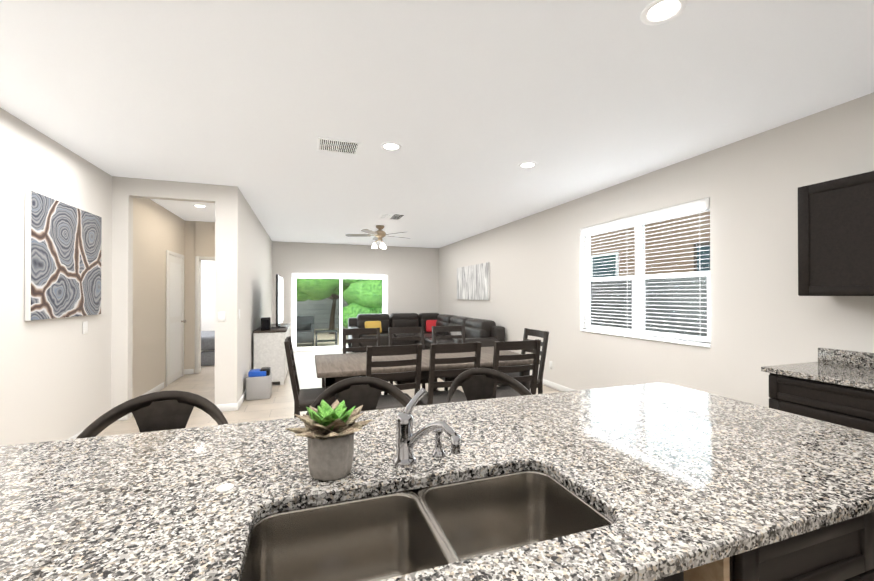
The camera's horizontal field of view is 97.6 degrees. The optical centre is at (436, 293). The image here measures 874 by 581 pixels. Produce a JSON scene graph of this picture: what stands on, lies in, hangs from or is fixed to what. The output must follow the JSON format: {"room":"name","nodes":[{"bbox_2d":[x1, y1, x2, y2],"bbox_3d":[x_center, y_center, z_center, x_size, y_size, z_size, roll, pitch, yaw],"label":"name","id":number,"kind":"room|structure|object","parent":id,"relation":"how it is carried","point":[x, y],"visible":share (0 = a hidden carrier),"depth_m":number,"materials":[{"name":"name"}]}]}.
{"room":"open-plan kitchen","nodes":[
{"label":"open-plan kitchen","id":0,"kind":"room"},
{"bbox_2d":[0,108,111,445],"bbox_3d":[-2.873,0.044,1.847,0.150,2.720,10.570,0,0,-19],"label":"wall","id":1,"kind":"structure","parent":0,"point":[55,379],"depth_m":3.17,"materials":[{"name":"white paint"}]},
{"bbox_2d":[25,190,101,320],"bbox_3d":[-3.310,-0.287,3.438,0.038,1.000,1.060,0,0,-19],"label":"art","id":2,"kind":"object","parent":1,"relation":"attached to","point":[62,260],"visible":1,"depth_m":3.29,"materials":[{"name":"white fabric"}]},
{"bbox_2d":[69,431,81,438],"bbox_3d":[-2.348,1.352,0.550,0.012,0.090,7.790,0,0,-19],"label":"baseboard","id":3,"kind":"structure","parent":1,"relation":"attached to","point":[75,436],"depth_m":3.56,"materials":[{"name":"white wood"}]},
{"bbox_2d":[82,321,87,333],"bbox_3d":[-3.425,0.335,3.722,0.007,0.120,0.080,0,0,-19],"label":"light switch","id":4,"kind":"object","parent":1,"relation":"attached to","point":[85,328],"visible":1,"depth_m":3.72,"materials":[{"name":"white plastic"}]},
{"bbox_2d":[143,382,163,394],"bbox_3d":[-3.876,1.378,5.058,0.012,0.090,1.490,0,0,-19],"label":"baseboard","id":5,"kind":"structure","parent":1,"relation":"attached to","point":[156,389],"depth_m":5.50,"materials":[{"name":"white wood"}]},
{"bbox_2d":[111,176,214,419],"bbox_3d":[-3.150,0.059,4.462,1.010,2.720,0.120,0,0,-19],"label":"wall","id":6,"kind":"structure","parent":0,"point":[126,191],"depth_m":4.28,"materials":[{"name":"white paint"}]},
{"bbox_2d":[218,312,224,321],"bbox_3d":[-2.585,0.280,4.584,0.080,0.120,0.007,0,0,-19],"label":"light switch","id":7,"kind":"object","parent":6,"relation":"attached to","point":[221,316],"visible":1,"depth_m":4.58,"materials":[{"name":"white plastic"}]},
{"bbox_2d":[132,198,214,398],"bbox_3d":[-3.579,0.067,5.721,1.010,2.719,2.540,0,0,-19],"label":"wall","id":8,"kind":"structure","parent":0,"point":[159,230],"depth_m":5.49,"materials":[{"name":"beige paint"}]},
{"bbox_2d":[166,250,185,386],"bbox_3d":[-4.241,0.384,6.260,0.085,2.090,0.850,0,0,-19],"label":"hall door","id":9,"kind":"structure","parent":8,"relation":"attached to","point":[175,321],"depth_m":6.20,"materials":[{"name":"white wood"}]},
{"bbox_2d":[199,260,214,372],"bbox_3d":[-4.599,0.072,6.779,2.260,2.720,0.120,0,0,-19],"label":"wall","id":10,"kind":"structure","parent":0,"point":[200,313],"depth_m":6.91,"materials":[{"name":"white paint"}]},
{"bbox_2d":[195,256,214,373],"bbox_3d":[-3.904,0.388,6.931,0.835,2.090,0.016,0,0,-19],"label":"door frame","id":11,"kind":"structure","parent":10,"relation":"attached to","point":[197,258],"depth_m":6.80,"materials":[{"name":"white wood"}]},
{"bbox_2d":[215,185,271,404],"bbox_3d":[-3.338,0.073,6.954,0.240,2.720,4.960,0,0,-19],"label":"wall","id":12,"kind":"structure","parent":0,"point":[243,262],"depth_m":4.65,"materials":[{"name":"white paint"}]},
{"bbox_2d":[236,390,245,410],"bbox_3d":[-3.217,1.388,6.982,0.012,0.090,4.972,0,0,-19],"label":"baseboard","id":13,"kind":"structure","parent":12,"relation":"attached to","point":[237,405],"depth_m":4.82,"materials":[{"name":"white wood"}]},
{"bbox_2d":[201,241,438,335],"bbox_3d":[-3.267,0.088,9.677,6.950,2.720,0.150,0,0,-19],"label":"wall","id":14,"kind":"structure","parent":0,"point":[412,273],"depth_m":10.01,"materials":[{"name":"white paint"}]},
{"bbox_2d":[291,273,386,350],"bbox_3d":[-2.493,0.477,9.932,2.412,1.946,0.102,0,0,-19],"label":"sliding door","id":15,"kind":"structure","parent":14,"relation":"in","point":[294,276],"depth_m":9.80,"materials":[{"name":"white plastic"}]},
{"bbox_2d":[96,349,560,436],"bbox_3d":[-1.118,1.464,3.588,7.100,0.100,13.050,0,0,-19],"label":"floor","id":16,"kind":"structure","parent":0,"point":[278,403],"depth_m":5.38,"materials":[{"name":"tile"}]},
{"bbox_2d":[76,390,227,438],"bbox_3d":[-1.020,0.904,1.349,0.551,1.002,0.516,0,0,-25],"label":"bar stool","id":17,"kind":"object","parent":16,"relation":"on","point":[162,410],"visible":0.15,"depth_m":1.56,"materials":[{"name":"wood"}]},
{"bbox_2d":[201,331,214,365],"bbox_3d":[-5.200,0.865,8.091,1.890,1.150,1.460,0,0,-19],"label":"bed","id":18,"kind":"object","parent":16,"relation":"on","point":[207,348],"depth_m":7.58,"materials":[{"name":"grey fabric"}]},
{"bbox_2d":[246,367,271,399],"bbox_3d":[-2.437,1.229,5.247,0.290,0.390,0.300,0,0,-19],"label":"storage bin","id":19,"kind":"object","parent":16,"relation":"on","point":[258,384],"visible":1,"depth_m":5.12,"materials":[{"name":"grey fabric"}]},
{"bbox_2d":[253,323,289,384],"bbox_3d":[-2.820,1.006,6.629,0.485,0.850,1.600,0,0,-19],"label":"tv console","id":20,"kind":"object","parent":16,"relation":"on","point":[269,348],"visible":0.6,"depth_m":5.90,"materials":[{"name":"white wood"}]},
{"bbox_2d":[261,317,270,330],"bbox_3d":[-2.666,0.477,5.954,0.130,0.199,0.122,0,0,-19],"label":"speaker","id":21,"kind":"object","parent":20,"relation":"on","point":[265,323],"visible":1,"depth_m":5.90,"materials":[{"name":"black plastic"}]},
{"bbox_2d":[271,274,286,327],"bbox_3d":[-2.737,0.143,6.646,0.220,0.874,1.450,0,0,-19],"label":"tv","id":22,"kind":"object","parent":20,"relation":"on","point":[279,299],"visible":1,"depth_m":6.29,"materials":[{"name":"black plastic"}]},
{"bbox_2d":[284,336,340,417],"bbox_3d":[-1.127,0.914,3.530,0.517,1.005,0.450,0,0,-19],"label":"dining chair","id":23,"kind":"object","parent":16,"relation":"on","point":[304,399],"visible":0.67,"depth_m":3.30,"materials":[{"name":"black wood"}]},
{"bbox_2d":[306,376,410,415],"bbox_3d":[-0.307,0.905,1.613,0.551,1.002,0.516,0,0,-16],"label":"bar stool","id":24,"kind":"object","parent":16,"relation":"on","point":[357,392],"visible":0.25,"depth_m":1.84,"materials":[{"name":"metal"}]},
{"bbox_2d":[343,328,387,394],"bbox_3d":[-0.829,0.918,4.358,0.450,1.005,0.517,0,0,-19],"label":"dining chair","id":25,"kind":"object","parent":16,"relation":"on","point":[361,331],"visible":0.38,"depth_m":4.57,"materials":[{"name":"black wood"}]},
{"bbox_2d":[366,343,421,409],"bbox_3d":[-0.409,0.912,3.247,0.450,1.005,0.517,0,0,-19],"label":"dining chair","id":26,"kind":"object","parent":16,"relation":"on","point":[388,401],"visible":0.4,"depth_m":3.05,"materials":[{"name":"black wood"}]},
{"bbox_2d":[388,326,434,391],"bbox_3d":[-0.309,0.919,4.535,0.450,1.005,0.517,0,0,-19],"label":"dining chair","id":27,"kind":"object","parent":16,"relation":"on","point":[398,330],"visible":0.38,"depth_m":4.73,"materials":[{"name":"black wood"}]},
{"bbox_2d":[348,313,504,351],"bbox_3d":[-0.520,0.956,8.431,2.450,0.870,3.870,0,0,-19],"label":"sectional sofa","id":28,"kind":"object","parent":16,"relation":"on","point":[486,333],"visible":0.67,"depth_m":9.21,"materials":[{"name":"leather"}]},
{"bbox_2d":[315,346,539,405],"bbox_3d":[-0.138,1.036,3.939,2.120,0.760,1.000,0,0,-19],"label":"dining table","id":29,"kind":"object","parent":16,"relation":"on","point":[331,369],"visible":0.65,"depth_m":3.61,"materials":[{"name":"brown wood"}]},
{"bbox_2d":[432,325,465,390],"bbox_3d":[0.222,0.920,4.715,0.450,1.005,0.517,0,0,-19],"label":"dining chair","id":30,"kind":"object","parent":16,"relation":"on","point":[461,328],"visible":0.19,"depth_m":4.92,"materials":[{"name":"brown wood"}]},
{"bbox_2d":[419,341,480,405],"bbox_3d":[0.083,0.913,3.383,0.450,1.005,0.517,0,0,-19],"label":"dining chair","id":31,"kind":"object","parent":16,"relation":"on","point":[431,396],"visible":0.46,"depth_m":3.16,"materials":[{"name":"brown wood"}]},
{"bbox_2d":[447,368,532,402],"bbox_3d":[0.311,0.906,1.844,0.551,1.002,0.516,0,0,-21],"label":"bar stool","id":32,"kind":"object","parent":16,"relation":"on","point":[477,383],"visible":0.15,"depth_m":2.07,"materials":[{"name":"metal"}]},
{"bbox_2d":[491,339,540,398],"bbox_3d":[0.629,0.914,3.548,0.450,1.005,0.517,0,0,-19],"label":"dining chair","id":33,"kind":"object","parent":16,"relation":"on","point":[506,391],"visible":0.48,"depth_m":3.35,"materials":[{"name":"brown wood"}]},
{"bbox_2d":[497,328,548,393],"bbox_3d":[0.911,0.918,4.297,0.517,1.005,0.450,0,0,-19],"label":"dining chair","id":34,"kind":"object","parent":16,"relation":"on","point":[544,335],"visible":0.42,"depth_m":4.17,"materials":[{"name":"brown wood"}]},
{"bbox_2d":[664,515,873,580],"bbox_3d":[-0.040,0.956,1.044,3.020,0.888,0.925,0,0,-19],"label":"kitchen island","id":35,"kind":"object","parent":16,"relation":"on","point":[845,552],"depth_m":0.87,"materials":[{"name":"brown wood"}]},
{"bbox_2d":[0,383,873,580],"bbox_3d":[-0.055,0.496,1.092,3.100,0.030,1.070,0,0,-19],"label":"island countertop","id":36,"kind":"structure","parent":35,"relation":"on","point":[650,481],"depth_m":0.97,"materials":[{"name":"grey stone"}]},
{"bbox_2d":[286,399,371,480],"bbox_3d":[-0.284,0.388,1.017,0.222,0.181,0.218,0,0,-19],"label":"succulent plant","id":37,"kind":"object","parent":36,"relation":"on","point":[328,431],"visible":1,"depth_m":0.98,"materials":[{"name":"ceramic"}]},
{"bbox_2d":[241,470,613,580],"bbox_3d":[-0.004,0.622,0.842,0.801,0.220,0.371,0,0,-19],"label":"sink","id":38,"kind":"object","parent":36,"relation":"in","point":[379,535],"depth_m":0.96,"materials":[{"name":"silver metal"}]},
{"bbox_2d":[765,371,873,432],"bbox_3d":[2.577,0.963,2.305,0.608,0.888,0.664,0,0,-19],"label":"base cabinet","id":39,"kind":"object","parent":16,"relation":"on","point":[835,386],"depth_m":2.25,"materials":[{"name":"brown wood"}]},
{"bbox_2d":[761,363,873,390],"bbox_3d":[3.143,0.493,0.607,0.632,0.030,4.310,0,0,-19],"label":"countertop","id":40,"kind":"structure","parent":39,"relation":"on","point":[863,377],"depth_m":2.35,"materials":[{"name":"grey stone"}]},
{"bbox_2d":[0,0,873,247],"bbox_3d":[-1.118,-1.356,3.603,7.100,0.100,13.050,0,0,-19],"label":"ceiling","id":41,"kind":"structure","parent":0,"point":[469,106],"depth_m":2.50,"materials":[{"name":"white paint"}]},
{"bbox_2d":[193,204,206,207],"bbox_3d":[-3.510,-1.290,5.667,0.188,0.007,0.188,0,0,-19],"label":"recessed light","id":42,"kind":"object","parent":41,"relation":"in","point":[200,206],"visible":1,"depth_m":5.68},
{"bbox_2d":[317,137,360,154],"bbox_3d":[-0.874,-1.301,3.396,0.360,0.010,0.300,0,0,-19],"label":"ceiling vent","id":43,"kind":"object","parent":41,"relation":"in","point":[338,146],"visible":1,"depth_m":3.38,"materials":[{"name":"white metal"}]},
{"bbox_2d":[345,225,409,248],"bbox_3d":[-1.099,-1.073,7.343,1.269,0.422,1.218,0,0,-19],"label":"ceiling fan","id":44,"kind":"object","parent":41,"relation":"hanging from","point":[379,234],"visible":1,"depth_m":7.24,"materials":[{"name":"gold metal"}]},
{"bbox_2d":[381,142,401,150],"bbox_3d":[-0.408,-1.302,3.402,0.188,0.007,0.188,0,0,-19],"label":"recessed light","id":45,"kind":"object","parent":41,"relation":"in","point":[390,146],"visible":1,"depth_m":3.40,"materials":[{"name":"white plastic"}]},
{"bbox_2d":[377,213,406,219],"bbox_3d":[-0.764,-1.284,6.412,0.400,0.010,0.500,0,0,-19],"label":"ceiling vent","id":46,"kind":"object","parent":41,"relation":"in","point":[391,216],"visible":1,"depth_m":6.41,"materials":[{"name":"white metal"}]},
{"bbox_2d":[518,162,536,167],"bbox_3d":[0.923,-1.300,3.884,0.188,0.007,0.188,0,0,-19],"label":"recessed light","id":47,"kind":"object","parent":41,"relation":"in","point":[528,164],"visible":1,"depth_m":3.88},
{"bbox_2d":[640,0,686,24],"bbox_3d":[1.052,-1.311,1.777,0.188,0.007,0.188,0,0,-19],"label":"recessed light","id":48,"kind":"object","parent":41,"relation":"in","point":[657,12],"visible":1,"depth_m":1.78,"materials":[{"name":"white plastic"}]},
{"bbox_2d":[439,92,873,407],"bbox_3d":[2.172,0.061,4.715,0.150,2.720,13.050,0,0,-19],"label":"wall","id":49,"kind":"structure","parent":0,"point":[763,313],"depth_m":3.42,"materials":[{"name":"white paint"}]},
{"bbox_2d":[457,262,489,299],"bbox_3d":[0.775,-0.238,8.519,0.038,0.760,1.710,0,0,-19],"label":"art","id":50,"kind":"object","parent":49,"relation":"attached to","point":[473,282],"visible":1,"depth_m":8.34,"materials":[{"name":"white fabric"}]},
{"bbox_2d":[530,374,574,391],"bbox_3d":[1.394,1.387,6.740,0.015,0.090,8.400,0,0,-19],"label":"baseboard","id":51,"kind":"structure","parent":49,"relation":"attached to","point":[550,384],"depth_m":5.65,"materials":[{"name":"white wood"}]},
{"bbox_2d":[580,210,710,347],"bbox_3d":[2.276,-0.186,4.356,0.155,1.382,1.752,0,0,-19],"label":"window","id":52,"kind":"structure","parent":49,"relation":"in","point":[637,284],"depth_m":4.33,"materials":[{"name":"white plastic"}]},
{"bbox_2d":[580,197,710,345],"bbox_3d":[2.248,-0.193,4.346,0.078,1.366,1.748,0,0,-19],"label":"window blinds","id":53,"kind":"object","parent":52,"relation":"attached to","point":[694,207],"visible":0.85,"depth_m":4.12,"materials":[{"name":"white plastic"}]},
{"bbox_2d":[798,171,873,295],"bbox_3d":[2.700,-0.353,2.370,0.338,0.740,0.594,0,0,-19],"label":"upper cabinet","id":54,"kind":"object","parent":49,"relation":"attached to","point":[835,237],"visible":1,"depth_m":2.39,"materials":[{"name":"brown wood"}]},
{"bbox_2d":[817,347,873,366],"bbox_3d":[3.433,0.428,0.705,0.020,0.100,4.310,0,0,-19],"label":"backsplash","id":55,"kind":"structure","parent":49,"relation":"attached to","point":[825,355],"depth_m":2.60,"materials":[{"name":"grey stone"}]},
{"label":"outside","id":56,"kind":"structure","parent":0,"visible":0},
{"bbox_3d":[-1.367,1.552,6.803,30.000,0.160,34.000,0,0,-19],"label":"ground","id":57,"kind":"structure","parent":56,"visible":0},
{"bbox_2d":[296,328,347,346],"bbox_3d":[-3.425,1.493,13.160,8.200,0.030,6.540,0,0,-19],"label":"ground","id":58,"kind":"structure","parent":57,"relation":"on","point":[329,337],"depth_m":12.17,"materials":[{"name":"concrete"}]},
{"bbox_2d":[296,316,313,345],"bbox_3d":[-3.799,1.075,10.785,0.640,0.840,0.640,0,0,-19],"label":"patio chair","id":59,"kind":"object","parent":58,"relation":"on","point":[309,323],"depth_m":10.82,"materials":[{"name":"wicker"}]},
{"bbox_2d":[315,330,337,345],"bbox_3d":[-3.128,1.275,10.800,0.600,0.440,0.440,0,0,-19],"label":"patio table","id":60,"kind":"object","parent":58,"relation":"on","point":[328,331],"depth_m":10.69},
{"bbox_2d":[296,297,347,328],"bbox_3d":[-4.148,0.847,16.530,21.000,1.360,0.240,0,0,-19],"label":"fence","id":61,"kind":"object","parent":57,"relation":"on","point":[312,309],"depth_m":16.16,"materials":[{"name":"grey wood"}]},
{"bbox_2d":[296,275,347,333],"bbox_3d":[-4.108,-0.706,13.897,6.263,4.469,3.392,0,0,-19],"label":"tree","id":62,"kind":"object","parent":57,"relation":"on","point":[319,284],"depth_m":12.79,"materials":[{"name":"green plant"}]},
{"bbox_2d":[339,276,381,327],"bbox_3d":[-1.590,-0.216,12.890,3.638,3.466,2.454,0,0,-19],"label":"tree","id":63,"kind":"object","parent":57,"relation":"on","point":[354,309],"depth_m":12.01,"materials":[{"name":"green plant"}]},
{"bbox_2d":[591,276,706,335],"bbox_3d":[3.558,0.597,5.839,0.200,1.740,24.990,0,0,-19],"label":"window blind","id":64,"kind":"object","parent":57,"relation":"on","point":[692,298],"depth_m":5.88,"materials":[{"name":"white plastic"}]},
{"bbox_2d":[591,210,709,277],"bbox_3d":[7.670,-0.708,6.722,5.550,4.360,20.800,0,0,-19],"label":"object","id":65,"kind":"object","parent":57,"relation":"on","point":[626,271],"depth_m":8.11,"materials":[{"name":"paint"}]}
]}

